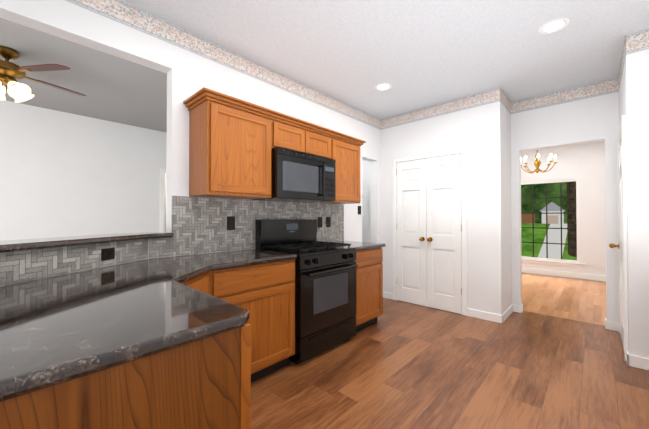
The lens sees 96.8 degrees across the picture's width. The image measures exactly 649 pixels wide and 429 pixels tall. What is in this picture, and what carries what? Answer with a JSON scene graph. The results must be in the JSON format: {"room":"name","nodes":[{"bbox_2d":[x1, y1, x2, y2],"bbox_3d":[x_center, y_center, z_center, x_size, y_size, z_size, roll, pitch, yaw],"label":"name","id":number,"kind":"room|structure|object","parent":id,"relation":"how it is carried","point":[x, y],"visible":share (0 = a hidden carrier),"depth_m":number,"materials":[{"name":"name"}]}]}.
{"room":"kitchen","nodes":[
{"label":"kitchen","id":0,"kind":"room"},
{"bbox_2d":[2,259,142,285],"bbox_3d":[-1.444,0.708,1.630,0.120,1.073,1.113,0,-1,8],"label":"wall","id":1,"kind":"structure","parent":0,"point":[67,273],"depth_m":1.54,"materials":[{"name":"paint"}]},
{"bbox_2d":[0,239,147,285],"bbox_3d":[-1.380,0.245,1.634,0.008,0.146,1.005,0,-1,8],"label":"tile backsplash","id":2,"kind":"structure","parent":1,"relation":"attached to","point":[20,266],"depth_m":1.52,"materials":[{"name":"grey tile"}]},
{"bbox_2d":[101,247,114,260],"bbox_3d":[-1.347,0.246,1.797,0.010,0.072,0.090,0,-1,8],"label":"outlet","id":3,"kind":"object","parent":2,"relation":"attached to","point":[107,253],"visible":1,"depth_m":1.79,"materials":[{"name":"brown plastic"}]},
{"bbox_2d":[0,232,173,252],"bbox_3d":[-1.148,0.148,1.274,1.790,0.035,1.358,-1,-1,43],"label":"bar","id":4,"kind":"object","parent":1,"relation":"on","point":[25,244],"visible":1,"depth_m":1.57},
{"bbox_2d":[0,100,166,240],"bbox_3d":[-4.493,-0.116,3.505,0.120,2.760,5.520,-1,-1,43],"label":"wall","id":5,"kind":"structure","parent":0,"point":[63,174],"depth_m":4.26,"materials":[{"name":"paint"}]},
{"bbox_2d":[160,168,165,231],"bbox_3d":[-2.711,0.233,5.306,0.016,2.100,0.590,-1,-1,43],"label":"door frame","id":6,"kind":"structure","parent":5,"relation":"attached to","point":[162,171],"depth_m":5.12,"materials":[{"name":"white wood"}]},
{"bbox_2d":[164,174,165,231],"bbox_3d":[-3.454,-0.089,6.079,0.120,2.760,1.300,-1,-1,43],"label":"wall","id":7,"kind":"structure","parent":0,"point":[164,202],"depth_m":6.08,"materials":[{"name":"white paint"}]},
{"bbox_2d":[0,0,380,255],"bbox_3d":[-1.565,-0.132,1.950,0.120,2.760,7.250,-1,-1,43],"label":"wall","id":8,"kind":"structure","parent":0,"point":[189,73],"depth_m":2.32,"materials":[{"name":"paint"}]},
{"bbox_2d":[65,0,380,129],"bbox_3d":[-1.562,-1.426,1.877,0.002,0.166,7.128,-1,-1,43],"label":"trim","id":9,"kind":"structure","parent":8,"relation":"attached to","point":[131,16],"depth_m":2.48,"materials":[{"name":"paper"}]},
{"bbox_2d":[187,95,274,199],"bbox_3d":[-0.780,-0.507,2.447,0.345,0.720,0.583,-1,-1,43],"label":"upper cabinet","id":10,"kind":"object","parent":8,"relation":"attached to","point":[233,141],"depth_m":2.28,"materials":[{"name":"brown wood"}]},
{"bbox_2d":[149,196,343,257],"bbox_3d":[-0.524,0.096,2.966,0.008,0.472,2.276,-1,-1,43],"label":"tile backsplash","id":11,"kind":"structure","parent":8,"relation":"attached to","point":[199,225],"depth_m":2.57,"materials":[{"name":"grey tile"}]},
{"bbox_2d":[227,216,234,229],"bbox_3d":[-0.846,0.080,2.610,0.010,0.125,0.078,-1,-1,43],"label":"electrical outlet","id":12,"kind":"object","parent":11,"relation":"attached to","point":[230,222],"visible":1,"depth_m":2.60,"materials":[{"name":"brown plastic"}]},
{"bbox_2d":[318,217,321,227],"bbox_3d":[-0.053,0.093,3.457,0.010,0.125,0.078,-1,-1,43],"label":"electrical outlet","id":13,"kind":"object","parent":11,"relation":"attached to","point":[319,222],"visible":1,"depth_m":3.45,"materials":[{"name":"brown plastic"}]},
{"bbox_2d":[326,217,330,226],"bbox_3d":[0.049,0.095,3.566,0.010,0.125,0.078,-1,-1,43],"label":"electrical outlet","id":14,"kind":"object","parent":11,"relation":"attached to","point":[328,221],"visible":1,"depth_m":3.56,"materials":[{"name":"brown plastic"}]},
{"bbox_2d":[275,115,310,153],"bbox_3d":[-0.429,-0.726,2.825,0.345,0.275,0.446,-1,-1,43],"label":"upper cabinet","id":15,"kind":"object","parent":8,"relation":"attached to","point":[290,135],"depth_m":2.71,"materials":[{"name":"brown wood"}]},
{"bbox_2d":[252,147,335,202],"bbox_3d":[-0.277,-0.361,2.909,0.447,0.447,0.776,-1,-1,43],"label":"microwave","id":16,"kind":"object","parent":15,"relation":"attached to","point":[299,177],"visible":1,"depth_m":2.72,"materials":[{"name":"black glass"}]},
{"bbox_2d":[311,127,334,159],"bbox_3d":[-0.199,-0.723,3.070,0.345,0.275,0.446,-1,-1,43],"label":"upper cabinet","id":17,"kind":"object","parent":8,"relation":"attached to","point":[322,142],"depth_m":3.02,"materials":[{"name":"brown wood"}]},
{"bbox_2d":[321,135,362,203],"bbox_3d":[0.139,-0.497,3.430,0.345,0.720,0.545,-1,-1,43],"label":"upper cabinet","id":18,"kind":"object","parent":8,"relation":"attached to","point":[347,152],"depth_m":3.33,"materials":[{"name":"brown wood"}]},
{"bbox_2d":[0,0,648,131],"bbox_3d":[-1.619,-1.532,2.419,7.820,0.050,7.840,-1,-1,43],"label":"ceiling","id":19,"kind":"structure","parent":0,"point":[417,54],"depth_m":2.64,"materials":[{"name":"paint"}]},
{"bbox_2d":[0,45,85,102],"bbox_3d":[-2.941,-1.280,2.668,1.117,0.449,1.153,-1,-1,43],"label":"ceiling fan","id":20,"kind":"object","parent":19,"relation":"hanging from","point":[11,74],"visible":1,"depth_m":2.62,"materials":[{"name":"gold metal"}]},
{"bbox_2d":[375,83,391,90],"bbox_3d":[0.691,-1.495,3.380,0.200,0.003,0.200,-1,-1,43],"label":"recessed light","id":21,"kind":"object","parent":19,"relation":"in","point":[383,86],"visible":1,"depth_m":3.37,"materials":[{"name":"white"}]},
{"bbox_2d":[538,18,569,33],"bbox_3d":[1.837,-1.507,2.307,0.200,0.003,0.200,-1,-1,43],"label":"recessed light","id":22,"kind":"object","parent":19,"relation":"in","point":[553,26],"visible":1,"depth_m":2.30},
{"bbox_2d":[362,159,369,241],"bbox_3d":[0.564,-0.099,5.141,1.130,2.760,0.120,-1,-1,43],"label":"wall","id":23,"kind":"structure","parent":0,"point":[365,200],"depth_m":4.92,"materials":[{"name":"paint"}]},
{"bbox_2d":[381,87,503,314],"bbox_3d":[1.506,-0.111,3.958,1.620,2.760,0.120,-1,-1,43],"label":"wall","id":24,"kind":"structure","parent":0,"point":[482,133],"depth_m":3.55,"materials":[{"name":"paint"}]},
{"bbox_2d":[383,291,392,299],"bbox_3d":[0.952,1.226,4.371,0.201,0.095,0.014,-1,-1,43],"label":"baseboard","id":25,"kind":"structure","parent":24,"relation":"attached to","point":[387,295],"depth_m":4.36,"materials":[{"name":"white wood"}]},
{"bbox_2d":[396,154,461,313],"bbox_3d":[1.386,0.245,3.936,0.910,2.030,0.111,-1,-1,43],"label":"pantry doors","id":26,"kind":"structure","parent":24,"relation":"in","point":[429,247],"depth_m":3.91,"materials":[{"name":"white wood"}]},
{"bbox_2d":[392,147,467,315],"bbox_3d":[1.402,0.214,3.954,1.040,2.110,0.022,-1,-1,43],"label":"door frame","id":27,"kind":"structure","parent":24,"relation":"attached to","point":[463,151],"depth_m":3.65,"materials":[{"name":"white wood"}]},
{"bbox_2d":[381,87,499,129],"bbox_3d":[1.465,-1.405,3.926,1.620,0.166,0.002,-1,-1,43],"label":"trim","id":28,"kind":"structure","parent":24,"relation":"attached to","point":[470,101],"depth_m":3.81,"materials":[{"name":"paper"}]},
{"bbox_2d":[468,308,501,322],"bbox_3d":[1.923,1.216,3.462,0.379,0.095,0.014,-1,-1,43],"label":"baseboard","id":29,"kind":"structure","parent":24,"relation":"attached to","point":[493,317],"depth_m":3.45,"materials":[{"name":"white wood"}]},
{"bbox_2d":[251,273,648,428],"bbox_3d":[1.001,1.274,2.102,4.600,0.050,11.000,-1,-1,43],"label":"floor","id":30,"kind":"structure","parent":0,"point":[398,364],"depth_m":2.24,"materials":[{"name":"wood"}]},
{"bbox_2d":[0,283,271,428],"bbox_3d":[-1.145,0.797,1.123,1.602,0.884,1.052,-1,-1,43],"label":"base cabinet","id":31,"kind":"object","parent":30,"relation":"on","point":[205,383],"depth_m":0.75,"materials":[{"name":"brown wood"}]},
{"bbox_2d":[0,265,248,401],"bbox_3d":[-0.761,0.333,1.049,0.960,0.040,0.840,-1,-1,43],"label":"countertop","id":32,"kind":"structure","parent":31,"relation":"on","point":[56,330],"depth_m":0.84,"materials":[{"name":"stone"}]},
{"bbox_2d":[184,259,294,372],"bbox_3d":[-0.472,0.805,1.842,1.602,0.884,1.090,-1,-1,43],"label":"base cabinet","id":33,"kind":"object","parent":30,"relation":"on","point":[269,288],"depth_m":2.18,"materials":[{"name":"brown wood"}]},
{"bbox_2d":[11,249,296,284],"bbox_3d":[-0.942,0.342,1.841,0.928,0.040,1.746,-1,-1,43],"label":"countertop","id":34,"kind":"structure","parent":33,"relation":"on","point":[214,261],"depth_m":1.98,"materials":[{"name":"stone"}]},
{"bbox_2d":[255,219,357,364],"bbox_3d":[-0.150,0.654,2.819,0.708,1.205,0.762,-1,-1,43],"label":"range","id":35,"kind":"object","parent":30,"relation":"on","point":[325,296],"visible":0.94,"depth_m":2.63,"materials":[{"name":"black metal"}]},
{"bbox_2d":[354,247,382,331],"bbox_3d":[0.263,0.820,3.343,0.626,0.884,0.563,-1,-1,43],"label":"base cabinet","id":36,"kind":"object","parent":30,"relation":"on","point":[369,289],"visible":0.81,"depth_m":3.14,"materials":[{"name":"brown wood"}]},
{"bbox_2d":[334,241,385,250],"bbox_3d":[0.280,0.357,3.359,0.638,0.040,0.604,-1,-1,43],"label":"countertop","id":37,"kind":"structure","parent":36,"relation":"on","point":[362,245],"depth_m":3.23,"materials":[{"name":"stone"}]},
{"bbox_2d":[502,104,511,311],"bbox_3d":[2.255,-0.114,3.662,0.120,2.760,0.470,-1,-1,43],"label":"wall","id":38,"kind":"structure","parent":0,"point":[507,239],"depth_m":3.61,"materials":[{"name":"paint"}]},
{"bbox_2d":[500,88,510,113],"bbox_3d":[2.257,-1.408,3.588,0.002,0.166,0.590,-1,-1,43],"label":"trim","id":39,"kind":"structure","parent":38,"relation":"attached to","point":[505,101],"depth_m":3.58,"materials":[{"name":"paper"}]},
{"bbox_2d":[502,304,512,323],"bbox_3d":[2.253,1.217,3.548,0.014,0.095,0.590,-1,-1,43],"label":"baseboard","id":40,"kind":"structure","parent":38,"relation":"attached to","point":[507,313],"depth_m":3.52,"materials":[{"name":"white wood"}]},
{"bbox_2d":[521,141,605,275],"bbox_3d":[4.800,-0.088,6.176,4.600,2.760,0.120,-1,-1,43],"label":"wall","id":41,"kind":"structure","parent":0,"point":[580,161],"depth_m":5.73,"materials":[{"name":"paint"}]},
{"bbox_2d":[521,179,585,267],"bbox_3d":[4.574,0.176,6.320,1.700,1.785,0.115,-1,-1,43],"label":"dining room window","id":42,"kind":"structure","parent":41,"relation":"in","point":[557,262],"depth_m":6.05,"materials":[{"name":"white wood"}]},
{"bbox_2d":[522,267,605,281],"bbox_3d":[4.754,1.234,6.113,4.600,0.115,0.014,-1,-1,43],"label":"baseboard","id":43,"kind":"structure","parent":41,"relation":"attached to","point":[567,274],"depth_m":5.92,"materials":[{"name":"white wood"}]},
{"bbox_2d":[511,76,618,322],"bbox_3d":[2.865,-0.116,3.494,1.240,2.760,0.120,-1,-1,43],"label":"wall","id":44,"kind":"structure","parent":0,"point":[582,121],"depth_m":3.37,"materials":[{"name":"paint"}]},
{"bbox_2d":[513,304,519,312],"bbox_3d":[2.492,1.219,3.737,0.076,0.095,0.014,-1,-1,43],"label":"baseboard","id":45,"kind":"structure","parent":44,"relation":"attached to","point":[516,308],"depth_m":3.73,"materials":[{"name":"white wood"}]},
{"bbox_2d":[511,77,618,113],"bbox_3d":[2.824,-1.409,3.463,0.996,0.166,0.002,-1,-1,43],"label":"trim","id":46,"kind":"structure","parent":44,"relation":"attached to","point":[597,88],"depth_m":3.41,"materials":[{"name":"paper"}]},
{"bbox_2d":[607,321,618,330],"bbox_3d":[3.139,1.213,3.132,0.096,0.095,0.014,-1,-1,43],"label":"baseboard","id":47,"kind":"structure","parent":44,"relation":"attached to","point":[612,325],"depth_m":3.13,"materials":[{"name":"white wood"}]},
{"bbox_2d":[619,62,624,124],"bbox_3d":[2.919,-1.147,2.743,0.120,0.715,0.720,-1,-1,43],"label":"wall","id":48,"kind":"structure","parent":0,"point":[622,97],"depth_m":2.73,"materials":[{"name":"paint"}]},
{"bbox_2d":[609,130,624,352],"bbox_3d":[2.849,0.234,2.794,0.113,2.030,0.712,-1,-1,43],"label":"hall door","id":49,"kind":"structure","parent":48,"relation":"in","point":[620,243],"depth_m":2.79,"materials":[{"name":"white wood"}]},
{"bbox_2d":[618,38,625,90],"bbox_3d":[2.856,-1.417,2.768,0.002,0.166,0.970,-1,-1,43],"label":"trim","id":50,"kind":"structure","parent":48,"relation":"attached to","point":[622,64],"depth_m":2.68,"materials":[{"name":"paper"}]},
{"bbox_2d":[617,115,627,360],"bbox_3d":[2.867,0.201,2.777,0.022,2.110,0.850,-1,-1,43],"label":"door frame","id":51,"kind":"structure","parent":48,"relation":"attached to","point":[623,125],"depth_m":2.47,"materials":[{"name":"white wood"}]},
{"bbox_2d":[625,28,648,358],"bbox_3d":[2.889,-0.130,2.144,0.880,2.760,0.120,-1,-1,43],"label":"wall","id":52,"kind":"structure","parent":0,"point":[637,113],"depth_m":2.36,"materials":[{"name":"paint"}]},
{"bbox_2d":[625,28,648,54],"bbox_3d":[2.846,-1.424,2.114,0.882,0.166,0.002,-1,-1,43],"label":"trim","id":53,"kind":"structure","parent":52,"relation":"attached to","point":[638,41],"depth_m":2.37,"materials":[{"name":"paper"}]},
{"bbox_2d":[627,354,648,370],"bbox_3d":[2.598,1.204,2.310,0.236,0.095,0.014,-1,-1,43],"label":"baseboard","id":54,"kind":"structure","parent":52,"relation":"attached to","point":[638,362],"depth_m":2.34,"materials":[{"name":"white wood"}]},
{"bbox_3d":[3.676,-1.505,5.078,4.720,0.050,3.280,-1,-1,43],"label":"ceiling","id":55,"kind":"structure","parent":0,"visible":0},
{"bbox_2d":[521,150,557,172],"bbox_3d":[3.612,-1.091,4.888,0.529,0.780,0.529,-1,-1,43],"label":"dining chandelier","id":56,"kind":"object","parent":55,"relation":"hanging from","point":[537,162],"visible":0.83,"depth_m":4.85,"materials":[{"name":"gold metal"}]},
{"label":"outside","id":57,"kind":"structure","parent":0,"visible":0},
{"bbox_2d":[521,182,566,223],"bbox_3d":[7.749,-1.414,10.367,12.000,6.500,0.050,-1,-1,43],"label":"trees","id":58,"kind":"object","parent":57,"point":[553,189],"depth_m":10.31,"materials":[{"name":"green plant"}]},
{"bbox_2d":[521,181,576,259],"bbox_3d":[6.038,-1.010,8.534,12.000,5.352,4.900,-1,-1,43],"label":"garden","id":59,"kind":"object","parent":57,"point":[569,236],"visible":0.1,"depth_m":8.52,"materials":[{"name":"green plant"}]}
]}

